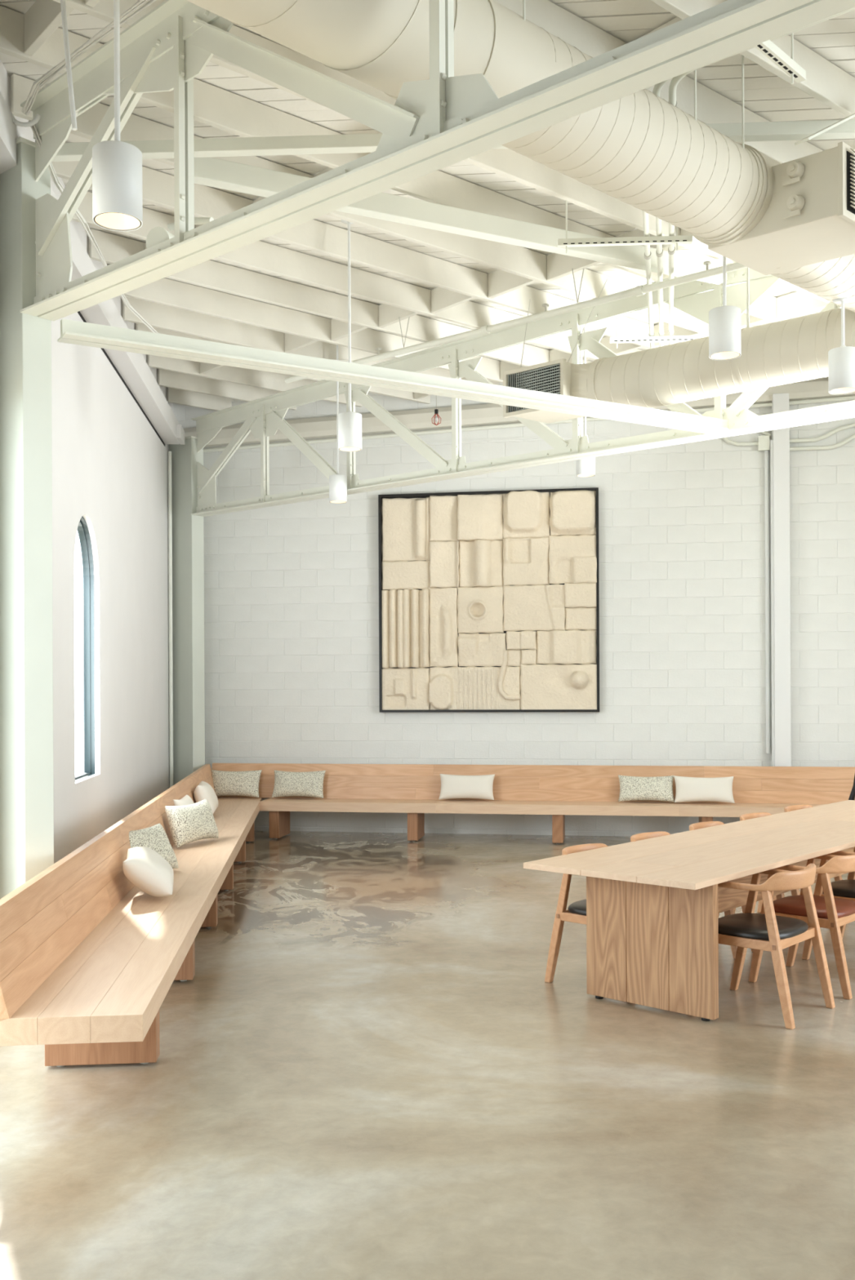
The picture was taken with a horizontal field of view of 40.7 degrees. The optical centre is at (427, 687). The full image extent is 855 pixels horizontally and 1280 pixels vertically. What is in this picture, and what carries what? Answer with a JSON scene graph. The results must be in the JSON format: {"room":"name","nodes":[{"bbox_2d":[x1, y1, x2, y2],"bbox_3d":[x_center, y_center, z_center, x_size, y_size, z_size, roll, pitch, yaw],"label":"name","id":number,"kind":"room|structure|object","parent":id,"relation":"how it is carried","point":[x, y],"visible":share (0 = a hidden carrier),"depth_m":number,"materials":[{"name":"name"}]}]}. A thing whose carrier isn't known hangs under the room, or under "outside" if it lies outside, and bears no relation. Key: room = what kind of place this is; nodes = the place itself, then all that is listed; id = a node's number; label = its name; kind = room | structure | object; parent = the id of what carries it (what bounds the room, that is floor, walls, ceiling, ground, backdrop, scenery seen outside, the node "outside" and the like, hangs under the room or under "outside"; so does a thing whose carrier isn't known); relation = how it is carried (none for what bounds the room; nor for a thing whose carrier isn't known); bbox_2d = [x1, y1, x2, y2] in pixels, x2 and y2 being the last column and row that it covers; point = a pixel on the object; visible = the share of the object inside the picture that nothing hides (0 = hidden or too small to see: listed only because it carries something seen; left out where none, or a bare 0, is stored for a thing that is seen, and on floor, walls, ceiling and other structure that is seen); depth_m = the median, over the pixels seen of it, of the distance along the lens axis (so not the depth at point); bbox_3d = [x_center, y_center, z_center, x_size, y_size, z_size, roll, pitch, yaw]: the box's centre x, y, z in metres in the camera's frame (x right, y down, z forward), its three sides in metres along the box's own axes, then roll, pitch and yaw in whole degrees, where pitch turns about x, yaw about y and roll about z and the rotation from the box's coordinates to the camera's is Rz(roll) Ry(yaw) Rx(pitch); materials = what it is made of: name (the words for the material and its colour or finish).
{"room":"communal dining hall","nodes":[
{"label":"communal dining hall","id":0,"kind":"room"},
{"bbox_2d":[0,58,173,863],"bbox_3d":[-2.306,-0.901,5.019,0.125,5.225,17.925,0,0,-5],"label":"wall","id":1,"kind":"structure","parent":0,"point":[110,465],"depth_m":9.68,"materials":[{"name":"white paint"}]},
{"bbox_2d":[13,114,40,127],"bbox_3d":[-2.115,-2.980,6.060,0.163,0.065,0.024,0,0,0],"label":"hook","id":2,"kind":"object","parent":1,"relation":"attached to","point":[36,120],"visible":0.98,"depth_m":6.05,"materials":[{"name":"white metal"}]},
{"bbox_2d":[28,119,352,362],"bbox_3d":[-1.849,-2.796,7.881,1.172,0.417,3.481,0,0,25],"label":"cable bundle","id":3,"kind":"object","parent":2,"relation":"hanging from","point":[51,168],"visible":0.46,"depth_m":6.64,"materials":[{"name":"white"}]},
{"bbox_2d":[75,516,100,785],"bbox_3d":[-2.642,-0.302,8.755,0.126,2.014,0.944,0,0,-5],"label":"window","id":4,"kind":"structure","parent":1,"relation":"in","point":[89,773],"depth_m":9.20,"materials":[{"name":"grey"}]},
{"bbox_2d":[0,91,184,445],"bbox_3d":[-2.543,-2.915,9.370,0.224,0.325,7.753,0,0,-5],"label":"ceiling beam","id":5,"kind":"structure","parent":1,"relation":"attached to","point":[132,368],"depth_m":9.62,"materials":[{"name":"white paint"}]},
{"bbox_2d":[168,451,173,787],"bbox_3d":[-3.033,-0.585,13.365,0.157,4.600,0.107,0,0,0],"label":"trim","id":6,"kind":"structure","parent":1,"relation":"attached to","point":[170,471],"depth_m":13.35,"materials":[{"name":"beige paint"}]},
{"bbox_2d":[0,830,854,1279],"bbox_3d":[2.009,1.790,5.000,22.000,0.200,24.000,0,0,0],"label":"floor","id":7,"kind":"structure","parent":0,"point":[368,1066],"depth_m":4.64,"materials":[{"name":"concrete"}]},
{"bbox_2d":[0,137,53,898],"bbox_3d":[-2.264,-0.599,6.320,0.570,4.620,0.280,0,0,40],"label":"steel column","id":8,"kind":"structure","parent":7,"relation":"on","point":[26,581],"depth_m":6.17,"materials":[{"name":"white metal"}]},
{"bbox_2d":[19,0,854,320],"bbox_3d":[0.282,-2.662,4.097,6.306,1.332,0.200,0,0,41],"label":"roof truss","id":9,"kind":"object","parent":8,"relation":"attached to","point":[441,121],"visible":1,"depth_m":4.75,"materials":[{"name":"white metal"}]},
{"bbox_2d":[60,0,77,130],"bbox_3d":[-1.561,-2.757,5.000,0.080,0.672,0.022,0,0,0],"label":"tube","id":10,"kind":"object","parent":9,"relation":"hanging from","point":[63,5],"visible":1,"depth_m":4.99,"materials":[{"name":"white metal"}]},
{"bbox_2d":[22,0,155,115],"bbox_3d":[-1.382,-3.099,5.382,1.929,0.225,0.049,0,0,41],"label":"cable bundle","id":11,"kind":"object","parent":9,"relation":"on","point":[41,82],"visible":0.93,"depth_m":5.67,"materials":[{"name":"white"}]},
{"bbox_2d":[146,217,213,248],"bbox_3d":[-1.204,-2.191,5.601,0.324,0.242,0.172,0,0,0],"label":"lamp","id":12,"kind":"object","parent":9,"relation":"on","point":[157,235],"visible":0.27,"depth_m":5.57,"materials":[{"name":"white metal"}]},
{"bbox_2d":[0,764,262,1066],"bbox_3d":[-1.844,1.299,8.964,0.648,0.820,9.046,0,0,-5],"label":"bench","id":13,"kind":"object","parent":7,"relation":"on","point":[90,959],"visible":0.89,"depth_m":5.45,"materials":[{"name":"brown wood"}]},
{"bbox_2d":[123,846,173,897],"bbox_3d":[-1.700,1.125,7.050,0.291,0.265,0.556,0,0,-12],"label":"cushion","id":14,"kind":"object","parent":13,"relation":"on","point":[147,869],"visible":1,"depth_m":6.82,"materials":[{"name":"white fabric"}]},
{"bbox_2d":[128,823,178,868],"bbox_3d":[-1.933,1.110,7.816,0.240,0.313,0.574,0,0,25],"label":"cushion","id":15,"kind":"object","parent":13,"relation":"on","point":[154,837],"visible":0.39,"depth_m":7.85,"materials":[{"name":"fabric"}]},
{"bbox_2d":[173,795,194,805],"bbox_3d":[-2.148,1.118,10.203,0.199,0.297,0.482,0,0,6],"label":"cushion","id":16,"kind":"object","parent":13,"relation":"on","point":[186,800],"visible":0.17,"depth_m":10.11,"materials":[{"name":"white fabric"}]},
{"bbox_2d":[164,799,218,848],"bbox_3d":[-1.915,1.101,9.383,0.223,0.328,0.613,0,0,20],"label":"cushion","id":17,"kind":"object","parent":13,"relation":"on","point":[196,821],"visible":1,"depth_m":9.23,"materials":[{"name":"fabric"}]},
{"bbox_2d":[193,781,218,813],"bbox_3d":[-2.200,1.107,11.442,0.227,0.316,0.558,0,0,-5],"label":"cushion","id":18,"kind":"object","parent":13,"relation":"on","point":[203,790],"visible":0.7,"depth_m":11.23,"materials":[{"name":"white fabric"}]},
{"bbox_2d":[211,769,262,797],"bbox_3d":[-2.225,1.111,13.319,0.615,0.309,0.195,0,0,8],"label":"cushion","id":19,"kind":"object","parent":13,"relation":"on","point":[225,783],"visible":0.98,"depth_m":13.25,"materials":[{"name":"fabric"}]},
{"bbox_2d":[168,435,204,785],"bbox_3d":[-2.824,-0.586,13.450,0.570,4.600,0.280,0,0,40],"label":"steel column","id":20,"kind":"structure","parent":7,"relation":"on","point":[188,530],"depth_m":13.32,"materials":[{"name":"white metal"}]},
{"bbox_2d":[191,263,854,516],"bbox_3d":[1.345,-2.671,9.977,10.403,1.339,0.200,0,0,40],"label":"roof truss","id":21,"kind":"object","parent":20,"relation":"attached to","point":[263,416],"visible":0.81,"depth_m":10.62,"materials":[{"name":"white metal"}]},
{"bbox_2d":[57,319,730,433],"bbox_3d":[0.179,-2.016,7.725,5.194,0.170,0.170,0,0,-32],"label":"beam","id":22,"kind":"structure","parent":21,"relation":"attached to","point":[74,332],"depth_m":7.33,"materials":[{"name":"white metal"}]},
{"bbox_2d":[211,763,854,844],"bbox_3d":[1.842,1.281,12.581,8.942,0.820,0.583,0,0,9],"label":"bench","id":23,"kind":"object","parent":7,"relation":"on","point":[557,791],"visible":0.75,"depth_m":12.74,"materials":[{"name":"brown wood"}]},
{"bbox_2d":[271,769,325,798],"bbox_3d":[-1.475,1.107,13.193,0.612,0.310,0.201,0,0,9],"label":"cushion","id":24,"kind":"object","parent":23,"relation":"on","point":[286,784],"visible":1,"depth_m":13.13,"materials":[{"name":"fabric"}]},
{"bbox_2d":[438,773,494,799],"bbox_3d":[0.439,1.112,12.876,0.622,0.282,0.182,0,0,9],"label":"cushion","id":25,"kind":"object","parent":23,"relation":"on","point":[452,786],"visible":1,"depth_m":12.82,"materials":[{"name":"white fabric"}]},
{"bbox_2d":[617,774,674,802],"bbox_3d":[2.382,1.102,12.555,0.604,0.281,0.171,0,0,9],"label":"cushion","id":26,"kind":"object","parent":23,"relation":"on","point":[631,788],"visible":1,"depth_m":12.50,"materials":[{"name":"fabric"}]},
{"bbox_2d":[673,775,734,803],"bbox_3d":[2.976,1.100,12.402,0.635,0.284,0.180,0,0,7],"label":"cushion","id":27,"kind":"object","parent":23,"relation":"on","point":[687,788],"visible":1,"depth_m":12.35,"materials":[{"name":"white fabric"}]},
{"bbox_2d":[544,843,607,982],"bbox_3d":[1.066,1.314,6.631,0.591,0.761,0.589,0,0,42],"label":"dining chair","id":28,"kind":"object","parent":7,"relation":"on","point":[575,913],"visible":0.12,"depth_m":6.58,"materials":[{"name":"brown wood"}]},
{"bbox_2d":[630,831,737,959],"bbox_3d":[1.556,1.312,7.179,0.591,0.761,0.589,0,0,42],"label":"dining chair","id":29,"kind":"object","parent":7,"relation":"on","point":[634,837],"visible":0.11,"depth_m":7.33,"materials":[{"name":"brown wood"}]},
{"bbox_2d":[523,800,854,1021],"bbox_3d":[2.413,1.318,7.621,1.043,0.740,4.498,0,0,42],"label":"dining table","id":30,"kind":"object","parent":7,"relation":"on","point":[653,904],"visible":0.98,"depth_m":6.17,"materials":[{"name":"brown wood"}]},
{"bbox_2d":[688,821,784,951],"bbox_3d":[2.046,1.309,7.727,0.591,0.761,0.589,0,0,42],"label":"dining chair","id":31,"kind":"object","parent":7,"relation":"on","point":[694,826],"visible":0.12,"depth_m":7.89,"materials":[{"name":"brown wood"}]},
{"bbox_2d":[732,812,799,914],"bbox_3d":[2.536,1.307,8.274,0.591,0.761,0.589,0,0,42],"label":"dining chair","id":32,"kind":"object","parent":7,"relation":"on","point":[749,815],"visible":0.13,"depth_m":8.48,"materials":[{"name":"brown wood"}]},
{"bbox_2d":[717,863,834,1029],"bbox_3d":[1.753,1.311,6.077,0.591,0.761,0.589,0,0,42],"label":"dining chair","id":33,"kind":"object","parent":7,"relation":"on","point":[772,933],"visible":0.78,"depth_m":5.91,"materials":[{"name":"brown wood"}]},
{"bbox_2d":[769,392,791,766],"bbox_3d":[3.892,-0.769,12.672,0.260,4.900,0.180,0,0,9],"label":"steel post","id":34,"kind":"object","parent":7,"relation":"on","point":[780,442],"visible":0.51,"depth_m":12.62,"materials":[{"name":"white metal"}]},
{"bbox_2d":[748,854,854,999],"bbox_3d":[2.234,1.308,6.614,0.591,0.761,0.589,0,0,42],"label":"dining chair","id":35,"kind":"object","parent":7,"relation":"on","point":[832,913],"visible":0.62,"depth_m":6.38,"materials":[{"name":"brown wood"}]},
{"bbox_2d":[772,804,841,901],"bbox_3d":[3.027,1.304,8.822,0.591,0.761,0.589,0,0,42],"label":"dining chair","id":36,"kind":"object","parent":7,"relation":"on","point":[788,808],"visible":0.16,"depth_m":8.99,"materials":[{"name":"brown wood"}]},
{"bbox_2d":[801,846,854,959],"bbox_3d":[2.714,1.306,7.150,0.591,0.761,0.589,0,0,42],"label":"dining chair","id":37,"kind":"object","parent":7,"relation":"on","point":[842,889],"visible":0.46,"depth_m":7.07,"materials":[{"name":"brown wood"}]},
{"bbox_2d":[0,0,854,410],"bbox_3d":[2.884,-3.502,5.802,12.598,0.375,19.603,0,0,0],"label":"ceiling","id":38,"kind":"structure","parent":0,"point":[286,291],"depth_m":8.50,"materials":[{"name":"white"}]},
{"bbox_2d":[92,0,142,231],"bbox_3d":[-1.155,-2.634,4.280,0.180,1.810,0.180,0,0,0],"label":"pendant light","id":39,"kind":"object","parent":38,"relation":"hanging from","point":[117,165],"visible":1,"depth_m":4.22,"materials":[{"name":"white metal"}]},
{"bbox_2d":[328,344,346,503],"bbox_3d":[-0.903,-2.703,11.600,0.180,1.675,0.180,0,0,0],"label":"pendant light","id":40,"kind":"object","parent":38,"relation":"hanging from","point":[337,482],"visible":0.88,"depth_m":11.54,"materials":[{"name":"white metal"}]},
{"bbox_2d":[337,219,361,451],"bbox_3d":[-0.589,-2.670,8.700,0.180,1.745,0.180,0,0,0],"label":"pendant light","id":41,"kind":"object","parent":38,"relation":"hanging from","point":[349,423],"visible":0.87,"depth_m":8.65,"materials":[{"name":"white metal"}]},
{"bbox_2d":[431,395,440,425],"bbox_3d":[0.099,-3.116,12.900,0.108,0.368,0.093,0,0,0],"label":"bulb","id":42,"kind":"object","parent":38,"relation":"hanging from","point":[436,411],"visible":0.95,"depth_m":12.89,"materials":[{"name":"white"}]},
{"bbox_2d":[51,119,854,161],"bbox_3d":[0.459,-3.160,6.640,5.457,0.075,0.080,0,0,3],"label":"ceiling beam","id":43,"kind":"structure","parent":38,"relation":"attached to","point":[789,130],"depth_m":6.66,"materials":[{"name":"beige paint"}]},
{"bbox_2d":[194,157,726,284],"bbox_3d":[0.384,-3.182,7.950,4.267,0.160,0.100,0,0,-27],"label":"ceiling beam","id":44,"kind":"structure","parent":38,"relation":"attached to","point":[208,171],"depth_m":7.81,"materials":[{"name":"beige paint"}]},
{"bbox_2d":[284,261,746,383],"bbox_3d":[0.684,-3.117,9.455,5.320,0.342,0.072,0,0,40],"label":"ceiling beam","id":45,"kind":"structure","parent":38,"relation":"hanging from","point":[641,290],"depth_m":9.17,"materials":[{"name":"white metal"}]},
{"bbox_2d":[186,0,854,312],"bbox_3d":[0.452,-3.006,5.295,8.470,1.073,0.545,0,0,-43],"label":"spiral duct","id":46,"kind":"object","parent":38,"relation":"hanging from","point":[639,149],"visible":0.68,"depth_m":5.32,"materials":[{"name":"white metal"}]},
{"bbox_2d":[570,266,854,408],"bbox_3d":[2.606,-2.748,8.271,3.458,1.130,0.460,0,0,40],"label":"duct","id":47,"kind":"object","parent":46,"relation":"attached to","point":[794,349],"visible":0.77,"depth_m":8.47,"materials":[{"name":"white metal"}]},
{"bbox_2d":[502,278,607,423],"bbox_3d":[1.072,-2.777,9.472,0.765,1.079,0.507,0,0,40],"label":"air vent","id":48,"kind":"object","parent":47,"relation":"attached to","point":[552,376],"visible":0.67,"depth_m":9.36,"materials":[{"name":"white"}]},
{"bbox_2d":[502,358,565,417],"bbox_3d":[0.864,-2.424,9.355,0.480,0.376,0.400,0,0,0],"label":"grille","id":49,"kind":"object","parent":48,"relation":"attached to","point":[548,376],"depth_m":9.36,"materials":[{"name":"white"}]},
{"bbox_2d":[707,141,854,275],"bbox_3d":[2.100,-2.660,6.474,0.817,0.384,0.707,0,0,43],"label":"outlet plenum","id":50,"kind":"object","parent":46,"relation":"attached to","point":[809,216],"visible":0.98,"depth_m":6.24,"materials":[{"name":"beige metal"}]},
{"bbox_2d":[837,141,854,225],"bbox_3d":[2.392,-2.662,6.245,0.647,0.384,0.027,0,0,-43],"label":"grille","id":51,"kind":"object","parent":50,"relation":"attached to","point":[846,153],"depth_m":6.04,"materials":[{"name":"white metal"}]},
{"bbox_2d":[827,297,854,394],"bbox_3d":[2.667,-2.203,7.400,0.180,0.600,0.180,0,0,0],"label":"pendant light","id":52,"kind":"object","parent":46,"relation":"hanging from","point":[841,360],"visible":1,"depth_m":7.34,"materials":[{"name":"white metal"}]},
{"bbox_2d":[575,329,595,477],"bbox_3d":[1.505,-2.788,11.000,0.180,1.530,0.180,0,0,0],"label":"pendant light","id":53,"kind":"object","parent":38,"relation":"hanging from","point":[584,468],"visible":0.61,"depth_m":10.94,"materials":[{"name":"white metal"}]},
{"bbox_2d":[557,200,692,253],"bbox_3d":[1.334,-3.129,7.805,0.901,0.356,0.045,0,0,3],"label":"hanger","id":54,"kind":"object","parent":38,"relation":"hanging from","point":[566,242],"visible":0.94,"depth_m":7.79,"materials":[{"name":"beige paint"}]},
{"bbox_2d":[608,316,708,348],"bbox_3d":[2.059,-3.130,9.995,0.951,0.360,0.045,0,0,3],"label":"hanger","id":55,"kind":"object","parent":38,"relation":"hanging from","point":[615,340],"visible":0.66,"depth_m":9.98,"materials":[{"name":"beige paint"}]},
{"bbox_2d":[642,86,653,348],"bbox_3d":[1.756,-3.069,7.444,1.751,0.048,6.835,0,0,-8],"label":"conduit","id":56,"kind":"object","parent":55,"relation":"attached to","point":[647,255],"visible":0.32,"depth_m":8.45,"materials":[{"name":"white metal"}]},
{"bbox_2d":[652,6,854,346],"bbox_3d":[1.831,-3.069,7.399,1.751,0.048,6.835,0,0,-8],"label":"conduit","id":57,"kind":"object","parent":55,"relation":"attached to","point":[659,252],"visible":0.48,"depth_m":8.13,"materials":[{"name":"white metal"}]},
{"bbox_2d":[667,8,854,344],"bbox_3d":[1.906,-3.070,7.354,1.751,0.048,6.835,0,0,-8],"label":"conduit","id":58,"kind":"object","parent":55,"relation":"attached to","point":[672,88],"visible":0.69,"depth_m":7.62,"materials":[{"name":"white metal"}]},
{"bbox_2d":[708,256,740,359],"bbox_3d":[1.854,-2.813,7.200,0.194,1.483,0.194,0,0,0],"label":"pendant light","id":59,"kind":"object","parent":38,"relation":"hanging from","point":[724,321],"visible":0.85,"depth_m":7.12,"materials":[{"name":"white metal"}]},
{"bbox_2d":[753,33,805,84],"bbox_3d":[1.582,-3.083,5.305,0.042,0.450,0.619,0,0,43],"label":"hanger","id":60,"kind":"object","parent":38,"relation":"hanging from","point":[786,64],"visible":0.7,"depth_m":5.38,"materials":[{"name":"beige paint"}]},
{"bbox_2d":[794,112,854,145],"bbox_3d":[2.247,-3.087,6.298,0.764,0.450,0.080,0,0,-41],"label":"ceiling beam","id":61,"kind":"structure","parent":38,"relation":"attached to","point":[812,135],"depth_m":6.17,"materials":[{"name":"white metal"}]},
{"bbox_2d":[173,382,854,836],"bbox_3d":[3.496,-0.932,12.975,14.100,5.521,0.250,0,0,9],"label":"wall","id":62,"kind":"structure","parent":0,"point":[291,590],"depth_m":13.13,"materials":[{"name":"white brick"}]},
{"bbox_2d":[377,487,599,712],"bbox_3d":[0.682,-0.981,13.199,2.535,2.538,0.223,0,0,9],"label":"artwork","id":63,"kind":"object","parent":62,"relation":"attached to","point":[489,601],"visible":1,"depth_m":13.22,"materials":[{"name":"beige"}]},
{"bbox_2d":[373,433,615,444],"bbox_3d":[0.752,-2.859,13.293,2.800,0.020,0.012,0,0,9],"label":"trim","id":64,"kind":"structure","parent":62,"relation":"attached to","point":[611,434],"depth_m":13.29,"materials":[{"name":"white metal"}]},
{"bbox_2d":[183,376,854,452],"bbox_3d":[1.528,-3.147,13.115,9.410,0.662,0.110,0,0,9],"label":"trim","id":65,"kind":"structure","parent":62,"relation":"attached to","point":[815,390],"depth_m":13.30,"materials":[{"name":"beige paint"}]},
{"bbox_2d":[721,436,757,446],"bbox_3d":[3.357,-2.847,12.829,0.655,0.329,0.040,0,0,9],"label":"conduit","id":66,"kind":"object","parent":62,"relation":"attached to","point":[726,439],"visible":0.55,"depth_m":12.79,"materials":[{"name":"white metal"}]},
{"bbox_2d":[757,435,768,451],"bbox_3d":[3.719,-2.699,12.759,0.120,0.160,0.091,0,0,9],"label":"junction box","id":67,"kind":"object","parent":62,"relation":"attached to","point":[762,441],"visible":1,"depth_m":12.72,"materials":[{"name":"beige paint"}]},
{"bbox_2d":[758,431,770,436],"bbox_3d":[3.658,-2.877,12.780,0.296,0.211,0.040,0,0,9],"label":"conduit","id":68,"kind":"object","parent":62,"relation":"attached to","point":[764,433],"visible":0.36,"depth_m":12.75,"materials":[{"name":"white metal"}]},
{"bbox_2d":[764,450,769,753],"bbox_3d":[3.761,-0.944,12.754,0.046,3.350,0.048,0,0,0],"label":"conduit","id":69,"kind":"object","parent":62,"relation":"attached to","point":[766,452],"visible":1,"depth_m":12.73,"materials":[{"name":"white metal"}]},
{"bbox_2d":[789,433,854,451],"bbox_3d":[4.532,-2.718,12.626,1.130,0.212,0.044,0,0,9],"label":"conduit","id":70,"kind":"object","parent":62,"relation":"attached to","point":[851,437],"visible":0.92,"depth_m":12.64,"materials":[{"name":"white metal"}]},
{"bbox_2d":[789,422,854,443],"bbox_3d":[4.531,-2.813,12.626,1.128,0.222,0.044,0,0,9],"label":"conduit","id":71,"kind":"object","parent":62,"relation":"attached to","point":[851,425],"visible":0.93,"depth_m":12.64,"materials":[{"name":"white metal"}]},
{"bbox_2d":[848,773,854,799],"bbox_3d":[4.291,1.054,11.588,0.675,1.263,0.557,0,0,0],"label":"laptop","id":72,"kind":"object","parent":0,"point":[851,796],"visible":0.26,"depth_m":11.34,"materials":[{"name":"black"}]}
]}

